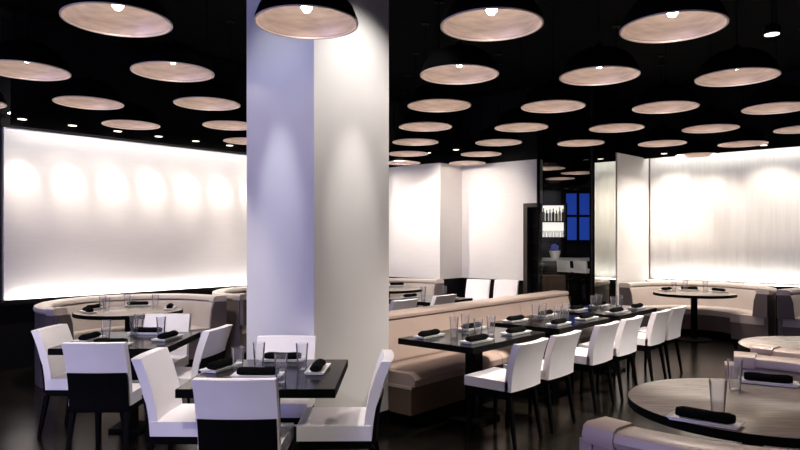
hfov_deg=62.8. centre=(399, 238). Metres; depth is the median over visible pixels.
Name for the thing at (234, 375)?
plate
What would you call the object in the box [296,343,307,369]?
tumbler
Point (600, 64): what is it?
pendant lamp
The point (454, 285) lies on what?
baseboard
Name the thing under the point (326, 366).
plate
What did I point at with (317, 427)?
dining chair
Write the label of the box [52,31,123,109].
pendant lamp
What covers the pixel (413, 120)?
pendant lamp
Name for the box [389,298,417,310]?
dining chair
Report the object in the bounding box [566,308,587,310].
plate
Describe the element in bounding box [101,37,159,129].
pendant lamp
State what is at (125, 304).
plate
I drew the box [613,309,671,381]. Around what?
dining chair
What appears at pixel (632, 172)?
wall
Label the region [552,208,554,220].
bottle
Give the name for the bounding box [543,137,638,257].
wall
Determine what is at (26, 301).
trim
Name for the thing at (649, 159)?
wall
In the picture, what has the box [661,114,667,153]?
ceiling spotlight
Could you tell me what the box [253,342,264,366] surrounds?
tumbler
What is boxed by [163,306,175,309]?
plate
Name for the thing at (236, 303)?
booth
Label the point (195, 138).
ceiling spotlight
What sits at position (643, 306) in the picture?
plate
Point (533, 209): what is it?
door
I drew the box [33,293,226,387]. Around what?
booth
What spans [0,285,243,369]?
baseboard
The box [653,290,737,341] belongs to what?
round table
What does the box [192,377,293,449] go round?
dining chair
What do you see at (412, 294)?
rolled napkin
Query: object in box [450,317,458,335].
tumbler
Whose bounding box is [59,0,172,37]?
pendant lamp
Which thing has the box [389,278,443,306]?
booth
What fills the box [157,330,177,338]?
rolled napkin
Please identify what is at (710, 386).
tumbler
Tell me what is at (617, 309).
rolled napkin
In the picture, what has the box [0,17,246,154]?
trim
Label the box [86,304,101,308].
rolled napkin
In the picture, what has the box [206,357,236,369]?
rolled napkin
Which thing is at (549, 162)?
pendant lamp
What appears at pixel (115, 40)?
ceiling spotlight
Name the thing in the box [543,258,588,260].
countertop
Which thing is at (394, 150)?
pendant lamp
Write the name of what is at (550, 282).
lounge seat
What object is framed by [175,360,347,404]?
square table
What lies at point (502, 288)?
dining chair
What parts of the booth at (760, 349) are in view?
rail, rail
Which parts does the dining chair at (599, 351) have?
leg, leg, seat, seat frame, leg, backrest, leg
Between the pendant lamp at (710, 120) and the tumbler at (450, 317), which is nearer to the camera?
the tumbler at (450, 317)
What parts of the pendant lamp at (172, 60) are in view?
lamp shade, rod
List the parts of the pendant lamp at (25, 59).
rod, lamp shade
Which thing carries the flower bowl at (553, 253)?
on the bar counter at (549, 264)
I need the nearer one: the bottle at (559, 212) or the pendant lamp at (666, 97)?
the pendant lamp at (666, 97)
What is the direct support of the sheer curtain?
hanging from the wall at (649, 159)
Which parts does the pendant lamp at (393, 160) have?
lamp shade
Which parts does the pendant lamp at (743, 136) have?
rod, lamp shade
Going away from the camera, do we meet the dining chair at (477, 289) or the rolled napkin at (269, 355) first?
the rolled napkin at (269, 355)
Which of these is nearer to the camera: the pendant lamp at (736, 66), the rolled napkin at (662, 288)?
the pendant lamp at (736, 66)
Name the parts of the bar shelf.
panel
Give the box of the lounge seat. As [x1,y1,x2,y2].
[543,275,570,305]
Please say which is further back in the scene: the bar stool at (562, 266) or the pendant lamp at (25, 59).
the bar stool at (562, 266)
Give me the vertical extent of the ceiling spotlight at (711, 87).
1.207 m
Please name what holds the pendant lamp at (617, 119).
hanging from the ceiling
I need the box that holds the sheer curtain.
[650,147,799,284]
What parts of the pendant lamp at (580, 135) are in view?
lamp shade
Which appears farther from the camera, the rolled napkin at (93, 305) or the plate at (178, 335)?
the rolled napkin at (93, 305)
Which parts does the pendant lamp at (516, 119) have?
rod, lamp shade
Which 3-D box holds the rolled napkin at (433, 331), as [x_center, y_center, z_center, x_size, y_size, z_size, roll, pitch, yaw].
[0.253,0.812,5.676,0.081,0.048,0.250,0,0,40]
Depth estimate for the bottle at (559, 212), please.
17.11 m
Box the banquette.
[387,290,593,427]
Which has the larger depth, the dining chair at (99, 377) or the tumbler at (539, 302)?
the tumbler at (539, 302)
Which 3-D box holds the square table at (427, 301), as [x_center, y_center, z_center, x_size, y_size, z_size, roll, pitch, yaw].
[0.402,1.225,9.376,0.916,0.750,0.906,0,0,41]
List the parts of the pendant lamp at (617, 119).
rod, lamp shade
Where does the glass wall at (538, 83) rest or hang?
on the floor
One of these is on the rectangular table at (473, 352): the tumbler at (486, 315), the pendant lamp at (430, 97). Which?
the tumbler at (486, 315)
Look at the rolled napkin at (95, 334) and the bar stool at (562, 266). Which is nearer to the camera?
the rolled napkin at (95, 334)
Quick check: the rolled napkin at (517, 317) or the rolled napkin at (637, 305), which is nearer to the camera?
the rolled napkin at (517, 317)
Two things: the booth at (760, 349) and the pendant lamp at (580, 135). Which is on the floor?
the booth at (760, 349)
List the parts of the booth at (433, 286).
rail, backrest, rail, panel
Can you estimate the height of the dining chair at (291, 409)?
0.860 m
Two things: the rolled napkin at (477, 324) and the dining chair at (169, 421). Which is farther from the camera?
the rolled napkin at (477, 324)
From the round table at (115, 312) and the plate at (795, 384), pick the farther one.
the round table at (115, 312)
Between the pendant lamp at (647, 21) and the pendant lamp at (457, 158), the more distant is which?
the pendant lamp at (457, 158)
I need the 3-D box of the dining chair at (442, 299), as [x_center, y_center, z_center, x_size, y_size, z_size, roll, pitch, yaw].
[0.409,1.170,8.800,0.587,0.860,0.450,0,0,41]
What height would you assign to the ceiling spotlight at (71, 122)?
1.207 m
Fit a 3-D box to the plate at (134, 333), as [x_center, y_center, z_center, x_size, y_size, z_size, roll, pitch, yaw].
[-2.260,0.839,5.860,0.310,0.021,0.124,0,0,0]
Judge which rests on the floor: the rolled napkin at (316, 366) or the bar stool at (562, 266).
the bar stool at (562, 266)
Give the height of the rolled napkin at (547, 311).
0.048 m
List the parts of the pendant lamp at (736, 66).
rod, lamp shade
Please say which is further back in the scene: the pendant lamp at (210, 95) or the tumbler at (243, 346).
the pendant lamp at (210, 95)
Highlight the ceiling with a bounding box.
[0,0,799,136]
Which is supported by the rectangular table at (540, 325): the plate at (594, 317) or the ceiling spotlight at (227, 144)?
the plate at (594, 317)
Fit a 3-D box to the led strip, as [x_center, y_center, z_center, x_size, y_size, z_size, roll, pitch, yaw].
[8.136,0.763,9.064,9.350,0.010,0.052,0,0,41]
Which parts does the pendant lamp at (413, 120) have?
lamp shade, rod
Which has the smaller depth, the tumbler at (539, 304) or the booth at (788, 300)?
the tumbler at (539, 304)
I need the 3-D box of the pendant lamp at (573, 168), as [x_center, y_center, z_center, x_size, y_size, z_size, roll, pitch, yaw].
[3.756,-2.047,13.900,0.671,1.301,0.671,0,0,0]
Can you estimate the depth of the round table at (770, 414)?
3.36 m
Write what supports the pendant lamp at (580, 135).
hanging from the ceiling
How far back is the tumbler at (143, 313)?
5.98 m
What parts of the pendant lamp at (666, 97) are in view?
rod, lamp shade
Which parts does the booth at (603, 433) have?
panel, rail, panel, rail, seat, backrest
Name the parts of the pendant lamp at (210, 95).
lamp shade, rod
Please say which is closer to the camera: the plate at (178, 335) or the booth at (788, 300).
the plate at (178, 335)
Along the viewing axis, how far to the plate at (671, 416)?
2.99 m
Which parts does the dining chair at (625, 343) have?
leg, seat, leg, leg, seat frame, backrest, leg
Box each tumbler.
[101,319,110,337]
[129,316,138,334]
[134,313,143,326]
[156,316,165,335]
[231,346,244,372]
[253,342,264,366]
[274,353,287,382]
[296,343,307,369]
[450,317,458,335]
[461,314,469,332]
[473,318,482,334]
[486,315,495,334]
[532,304,539,320]
[539,302,546,318]
[709,379,726,411]
[727,358,742,389]
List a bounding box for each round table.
[72,305,182,331]
[389,286,422,297]
[628,378,799,448]
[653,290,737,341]
[738,336,799,351]
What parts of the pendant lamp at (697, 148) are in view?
lamp shade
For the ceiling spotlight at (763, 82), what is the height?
1.207 m
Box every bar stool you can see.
[557,260,582,304]
[572,261,588,305]
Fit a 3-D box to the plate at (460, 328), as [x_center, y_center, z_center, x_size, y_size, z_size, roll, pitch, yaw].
[0.673,0.839,6.159,0.124,0.021,0.310,0,0,44]
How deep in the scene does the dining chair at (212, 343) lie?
5.36 m
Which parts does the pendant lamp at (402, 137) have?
rod, lamp shade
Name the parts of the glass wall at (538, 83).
post, post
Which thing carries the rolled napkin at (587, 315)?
on the plate at (594, 317)
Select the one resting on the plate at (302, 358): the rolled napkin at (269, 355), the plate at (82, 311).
the rolled napkin at (269, 355)
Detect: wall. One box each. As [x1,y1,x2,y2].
[0,127,246,299]
[389,163,461,278]
[462,159,542,279]
[537,80,592,304]
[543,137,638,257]
[616,153,648,320]
[649,159,799,285]
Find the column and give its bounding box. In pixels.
[247,0,390,443]
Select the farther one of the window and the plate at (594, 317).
the window
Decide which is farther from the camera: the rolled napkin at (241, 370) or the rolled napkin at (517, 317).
the rolled napkin at (517, 317)
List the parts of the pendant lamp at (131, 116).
lamp shade, rod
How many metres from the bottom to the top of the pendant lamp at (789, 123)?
1.301 m
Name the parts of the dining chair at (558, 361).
leg, seat, leg, leg, seat frame, backrest, leg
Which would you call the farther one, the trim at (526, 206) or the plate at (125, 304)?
the trim at (526, 206)
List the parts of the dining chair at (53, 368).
panel, leg, backrest, seat, seat frame, leg, leg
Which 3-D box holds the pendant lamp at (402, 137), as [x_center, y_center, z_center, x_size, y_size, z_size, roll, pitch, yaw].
[0.225,-2.047,9.478,0.671,1.301,0.671,0,0,0]
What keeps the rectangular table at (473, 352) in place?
on the floor
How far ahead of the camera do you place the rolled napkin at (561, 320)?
6.42 m
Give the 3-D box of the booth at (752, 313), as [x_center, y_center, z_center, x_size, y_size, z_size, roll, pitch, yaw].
[4.937,1.165,10.716,2.311,0.870,1.494,0,0,41]
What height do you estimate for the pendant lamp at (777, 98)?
1.301 m
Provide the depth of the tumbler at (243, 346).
4.12 m
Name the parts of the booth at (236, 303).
rail, backrest, rail, panel, seat, seat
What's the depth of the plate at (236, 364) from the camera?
4.20 m
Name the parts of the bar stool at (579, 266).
leg, backrest, seat, leg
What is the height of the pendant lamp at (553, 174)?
1.301 m
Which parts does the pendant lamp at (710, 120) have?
rod, lamp shade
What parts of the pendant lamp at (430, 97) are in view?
rod, lamp shade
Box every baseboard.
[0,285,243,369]
[389,277,522,297]
[646,280,799,335]
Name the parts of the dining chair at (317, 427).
seat, seat frame, leg, panel, backrest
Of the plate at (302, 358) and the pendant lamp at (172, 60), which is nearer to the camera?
the plate at (302, 358)
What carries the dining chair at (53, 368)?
on the floor
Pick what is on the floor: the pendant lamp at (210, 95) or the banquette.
the banquette
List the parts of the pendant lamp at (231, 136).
lamp shade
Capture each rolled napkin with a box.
[78,331,100,339]
[82,307,93,311]
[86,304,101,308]
[94,338,127,342]
[127,301,148,304]
[132,327,161,332]
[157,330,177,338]
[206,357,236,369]
[237,367,278,374]
[264,352,301,358]
[310,359,325,371]
[403,293,416,296]
[418,329,439,336]
[461,322,480,328]
[465,333,488,341]
[506,315,524,320]
[506,326,526,332]
[539,310,552,314]
[550,318,567,323]
[569,304,583,309]
[579,313,593,318]
[593,301,606,304]
[609,307,623,311]
[631,303,642,307]
[661,287,671,289]
[675,406,735,423]
[681,286,697,288]
[711,288,725,290]
[744,372,792,383]
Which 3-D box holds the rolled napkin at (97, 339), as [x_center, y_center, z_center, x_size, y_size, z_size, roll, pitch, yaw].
[-2.300,0.812,5.210,0.250,0.048,0.081,0,0,0]
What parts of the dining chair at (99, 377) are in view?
leg, backrest, leg, panel, seat frame, leg, seat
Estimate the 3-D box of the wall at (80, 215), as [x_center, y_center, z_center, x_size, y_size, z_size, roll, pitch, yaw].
[-2.902,-0.310,10.326,0.150,2.120,6.060,0,0,41]
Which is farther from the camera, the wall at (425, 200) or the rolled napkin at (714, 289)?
the wall at (425, 200)
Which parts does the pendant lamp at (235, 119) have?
lamp shade, rod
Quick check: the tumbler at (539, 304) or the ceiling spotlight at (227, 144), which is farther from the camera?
the ceiling spotlight at (227, 144)
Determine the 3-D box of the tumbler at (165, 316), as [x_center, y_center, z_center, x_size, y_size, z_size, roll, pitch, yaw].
[-2.094,0.765,5.740,0.082,0.168,0.082,0,0,0]
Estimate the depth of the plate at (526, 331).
5.80 m
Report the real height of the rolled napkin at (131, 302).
0.048 m
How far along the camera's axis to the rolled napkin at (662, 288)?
10.69 m
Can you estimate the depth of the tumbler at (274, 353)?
3.89 m
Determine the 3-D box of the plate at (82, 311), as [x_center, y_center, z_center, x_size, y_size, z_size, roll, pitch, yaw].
[-3.592,0.839,7.544,0.124,0.021,0.310,0,0,-40]
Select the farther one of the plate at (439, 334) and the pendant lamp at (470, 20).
the plate at (439, 334)
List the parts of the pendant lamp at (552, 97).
rod, lamp shade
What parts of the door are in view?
panel, panel, panel, panel, panel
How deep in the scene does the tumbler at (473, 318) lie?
5.60 m
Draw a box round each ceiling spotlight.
[16,16,27,119]
[67,28,77,126]
[113,39,122,131]
[154,80,162,136]
[192,109,199,141]
[226,65,233,145]
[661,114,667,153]
[683,80,689,139]
[711,87,715,146]
[760,82,767,145]
[763,0,780,36]
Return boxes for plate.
[72,335,106,341]
[79,310,96,313]
[125,304,150,306]
[127,331,166,334]
[151,334,183,340]
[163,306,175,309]
[199,362,241,372]
[230,371,284,377]
[259,356,305,361]
[304,363,330,374]
[412,333,445,338]
[456,326,486,330]
[460,338,493,343]
[501,330,531,335]
[502,318,528,322]
[534,313,557,316]
[546,321,571,325]
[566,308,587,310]
[574,316,598,319]
[606,310,627,313]
[627,306,646,308]
[666,410,744,429]
[738,376,799,387]
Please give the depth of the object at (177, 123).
8.60 m
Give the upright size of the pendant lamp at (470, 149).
1.301 m
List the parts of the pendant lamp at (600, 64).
rod, lamp shade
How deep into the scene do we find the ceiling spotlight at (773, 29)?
4.75 m
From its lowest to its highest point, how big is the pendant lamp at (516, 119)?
1.301 m
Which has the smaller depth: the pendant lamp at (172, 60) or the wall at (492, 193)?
the pendant lamp at (172, 60)
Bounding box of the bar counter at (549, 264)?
[543,258,588,305]
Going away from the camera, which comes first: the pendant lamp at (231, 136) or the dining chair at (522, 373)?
the dining chair at (522, 373)
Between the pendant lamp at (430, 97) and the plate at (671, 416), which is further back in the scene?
the pendant lamp at (430, 97)
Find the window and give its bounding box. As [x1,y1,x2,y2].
[564,191,588,242]
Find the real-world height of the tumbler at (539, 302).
0.168 m
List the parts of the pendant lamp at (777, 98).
lamp shade, rod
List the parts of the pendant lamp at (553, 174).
lamp shade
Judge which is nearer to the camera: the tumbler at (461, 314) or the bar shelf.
the tumbler at (461, 314)
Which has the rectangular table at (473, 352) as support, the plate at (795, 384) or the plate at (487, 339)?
the plate at (487, 339)
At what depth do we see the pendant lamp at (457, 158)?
11.97 m
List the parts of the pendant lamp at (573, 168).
lamp shade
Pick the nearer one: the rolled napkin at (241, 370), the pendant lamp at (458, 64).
the rolled napkin at (241, 370)
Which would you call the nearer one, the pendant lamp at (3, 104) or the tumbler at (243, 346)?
the tumbler at (243, 346)
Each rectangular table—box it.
[398,326,544,426]
[490,314,609,396]
[555,304,656,374]
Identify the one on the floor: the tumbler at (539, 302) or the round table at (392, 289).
the round table at (392, 289)
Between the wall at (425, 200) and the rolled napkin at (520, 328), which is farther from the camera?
the wall at (425, 200)
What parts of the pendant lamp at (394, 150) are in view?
lamp shade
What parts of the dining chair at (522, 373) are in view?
leg, seat, leg, seat frame, leg, backrest, leg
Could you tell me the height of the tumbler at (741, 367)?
0.168 m
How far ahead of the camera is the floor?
5.84 m
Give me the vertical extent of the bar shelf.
1.382 m
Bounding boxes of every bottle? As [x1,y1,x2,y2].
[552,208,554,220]
[558,207,560,220]
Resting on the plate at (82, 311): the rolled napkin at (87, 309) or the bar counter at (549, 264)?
the rolled napkin at (87, 309)
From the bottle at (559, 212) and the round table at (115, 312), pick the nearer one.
the round table at (115, 312)
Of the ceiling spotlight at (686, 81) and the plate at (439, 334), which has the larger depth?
the ceiling spotlight at (686, 81)
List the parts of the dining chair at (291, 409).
backrest, seat frame, seat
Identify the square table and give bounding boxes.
[48,332,199,432]
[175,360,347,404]
[389,295,472,306]
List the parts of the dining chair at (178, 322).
backrest, seat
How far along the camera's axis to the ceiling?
8.87 m
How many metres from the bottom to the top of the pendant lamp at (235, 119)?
1.301 m
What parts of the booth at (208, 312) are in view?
rail, panel, rail, backrest, seat, seat, panel, rail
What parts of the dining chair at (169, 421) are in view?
panel, leg, backrest, leg, seat, seat frame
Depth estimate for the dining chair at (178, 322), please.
6.40 m
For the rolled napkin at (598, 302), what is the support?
on the plate
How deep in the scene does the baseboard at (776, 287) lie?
10.71 m
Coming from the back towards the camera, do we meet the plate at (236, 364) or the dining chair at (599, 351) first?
the dining chair at (599, 351)
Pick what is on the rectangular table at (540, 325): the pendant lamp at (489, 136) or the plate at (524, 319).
the plate at (524, 319)
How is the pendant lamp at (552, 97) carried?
hanging from the ceiling
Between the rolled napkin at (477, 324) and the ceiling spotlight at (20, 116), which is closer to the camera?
the rolled napkin at (477, 324)
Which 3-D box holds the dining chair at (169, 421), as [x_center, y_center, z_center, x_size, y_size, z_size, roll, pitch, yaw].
[-1.379,1.170,4.251,0.587,0.860,0.450,0,0,1]
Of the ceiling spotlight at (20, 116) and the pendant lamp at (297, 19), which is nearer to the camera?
the pendant lamp at (297, 19)
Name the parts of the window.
pane, pane, pane, pane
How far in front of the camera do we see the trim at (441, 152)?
12.51 m
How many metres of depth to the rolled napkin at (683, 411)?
3.00 m
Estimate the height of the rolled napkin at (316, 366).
0.048 m
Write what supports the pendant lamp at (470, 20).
hanging from the ceiling
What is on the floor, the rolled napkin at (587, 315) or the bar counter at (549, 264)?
the bar counter at (549, 264)
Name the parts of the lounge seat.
backrest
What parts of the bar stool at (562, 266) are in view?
backrest, seat, leg, leg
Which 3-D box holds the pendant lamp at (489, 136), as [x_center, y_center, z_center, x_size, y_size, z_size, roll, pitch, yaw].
[1.432,-2.047,9.523,0.671,1.301,0.671,0,0,0]
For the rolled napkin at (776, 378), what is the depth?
3.81 m
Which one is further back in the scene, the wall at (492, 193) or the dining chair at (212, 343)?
the wall at (492, 193)
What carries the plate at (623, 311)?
on the rectangular table at (600, 311)
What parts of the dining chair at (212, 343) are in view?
seat, backrest, panel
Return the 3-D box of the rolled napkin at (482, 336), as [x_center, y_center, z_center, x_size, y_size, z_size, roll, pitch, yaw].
[0.634,0.812,5.398,0.081,0.048,0.250,0,0,42]
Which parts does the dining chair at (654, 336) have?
leg, leg, seat, seat frame, leg, backrest, leg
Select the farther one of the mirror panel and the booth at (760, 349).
the mirror panel
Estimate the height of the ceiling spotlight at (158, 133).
1.207 m
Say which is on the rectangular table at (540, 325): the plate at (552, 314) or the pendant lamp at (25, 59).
the plate at (552, 314)
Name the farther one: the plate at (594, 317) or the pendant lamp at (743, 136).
the pendant lamp at (743, 136)
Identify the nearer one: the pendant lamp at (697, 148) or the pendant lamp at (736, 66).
the pendant lamp at (736, 66)
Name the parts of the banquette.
backrest, seat, rail, backrest, seat, seat, backrest, seat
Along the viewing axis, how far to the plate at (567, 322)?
6.42 m
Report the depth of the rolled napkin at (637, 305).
7.93 m
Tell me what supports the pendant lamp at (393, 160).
hanging from the ceiling
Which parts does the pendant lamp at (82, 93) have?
lamp shade, rod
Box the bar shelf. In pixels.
[543,203,566,255]
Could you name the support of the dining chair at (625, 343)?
on the floor
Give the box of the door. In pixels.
[531,207,542,292]
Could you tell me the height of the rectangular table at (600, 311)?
0.750 m
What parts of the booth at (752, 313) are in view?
rail, panel, backrest, seat, rail, seat, panel, rail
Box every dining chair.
[31,324,121,437]
[61,342,149,449]
[131,347,197,449]
[144,313,191,401]
[145,324,232,434]
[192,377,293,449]
[256,335,315,449]
[297,350,393,449]
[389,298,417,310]
[430,294,456,305]
[464,338,548,449]
[465,279,490,299]
[493,279,518,297]
[503,330,580,433]
[552,321,619,412]
[578,315,643,400]
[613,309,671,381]
[632,305,686,378]
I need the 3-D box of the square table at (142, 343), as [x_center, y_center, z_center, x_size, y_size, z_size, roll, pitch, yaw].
[-2.280,1.225,5.540,0.906,0.750,0.916,0,0,0]
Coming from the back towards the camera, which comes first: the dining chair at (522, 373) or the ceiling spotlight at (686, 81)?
the ceiling spotlight at (686, 81)
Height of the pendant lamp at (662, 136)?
1.301 m
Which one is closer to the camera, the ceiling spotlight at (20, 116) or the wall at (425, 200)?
the ceiling spotlight at (20, 116)
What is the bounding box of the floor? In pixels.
[0,334,742,449]
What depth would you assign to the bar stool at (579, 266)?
13.87 m
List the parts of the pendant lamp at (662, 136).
rod, lamp shade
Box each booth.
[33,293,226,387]
[212,286,246,359]
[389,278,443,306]
[579,351,799,449]
[619,281,776,344]
[750,344,799,358]
[776,288,799,335]
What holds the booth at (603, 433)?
on the floor
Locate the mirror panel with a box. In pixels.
[593,84,615,320]
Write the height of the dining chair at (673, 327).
0.807 m
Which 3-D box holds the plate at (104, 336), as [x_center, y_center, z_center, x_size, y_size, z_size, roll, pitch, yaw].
[-2.600,0.839,5.490,0.124,0.021,0.310,0,0,5]
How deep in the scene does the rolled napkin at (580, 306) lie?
7.76 m
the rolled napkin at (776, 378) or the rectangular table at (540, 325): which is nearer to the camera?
the rolled napkin at (776, 378)
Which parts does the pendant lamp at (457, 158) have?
lamp shade, rod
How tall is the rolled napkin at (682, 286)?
0.048 m
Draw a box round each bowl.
[549,244,560,257]
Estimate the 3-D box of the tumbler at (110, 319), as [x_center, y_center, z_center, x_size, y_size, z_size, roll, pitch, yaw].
[-2.474,0.765,5.512,0.082,0.168,0.082,0,0,0]
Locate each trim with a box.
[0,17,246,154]
[0,285,246,305]
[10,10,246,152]
[389,99,460,167]
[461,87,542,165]
[523,203,542,293]
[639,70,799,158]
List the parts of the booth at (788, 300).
rail, panel, rail, seat, seat, backrest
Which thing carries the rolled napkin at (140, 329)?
on the plate at (134, 333)
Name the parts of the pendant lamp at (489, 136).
rod, lamp shade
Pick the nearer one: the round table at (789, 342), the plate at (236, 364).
the plate at (236, 364)
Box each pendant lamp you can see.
[0,0,70,80]
[0,92,6,108]
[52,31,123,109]
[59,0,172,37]
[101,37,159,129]
[130,0,214,81]
[173,0,240,110]
[202,19,246,129]
[223,50,246,144]
[254,0,357,39]
[389,74,427,156]
[389,92,419,164]
[392,52,438,145]
[399,22,451,131]
[407,0,470,111]
[420,39,498,84]
[440,0,543,41]
[449,93,484,164]
[461,140,501,156]
[475,52,521,145]
[495,37,548,131]
[521,0,585,112]
[543,154,564,169]
[545,122,574,179]
[557,86,604,146]
[559,0,640,85]
[561,111,588,174]
[589,24,644,132]
[619,0,728,42]
[632,43,699,113]
[638,54,686,146]
[675,77,718,157]
[681,34,739,132]
[694,0,780,86]
[717,85,768,146]
[741,0,799,114]
[773,28,799,133]
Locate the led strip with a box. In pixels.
[648,280,799,286]
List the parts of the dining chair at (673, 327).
seat, leg, leg, seat frame, backrest, leg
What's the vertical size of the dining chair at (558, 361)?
0.807 m
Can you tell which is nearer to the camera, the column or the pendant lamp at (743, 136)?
the column
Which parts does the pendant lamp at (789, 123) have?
lamp shade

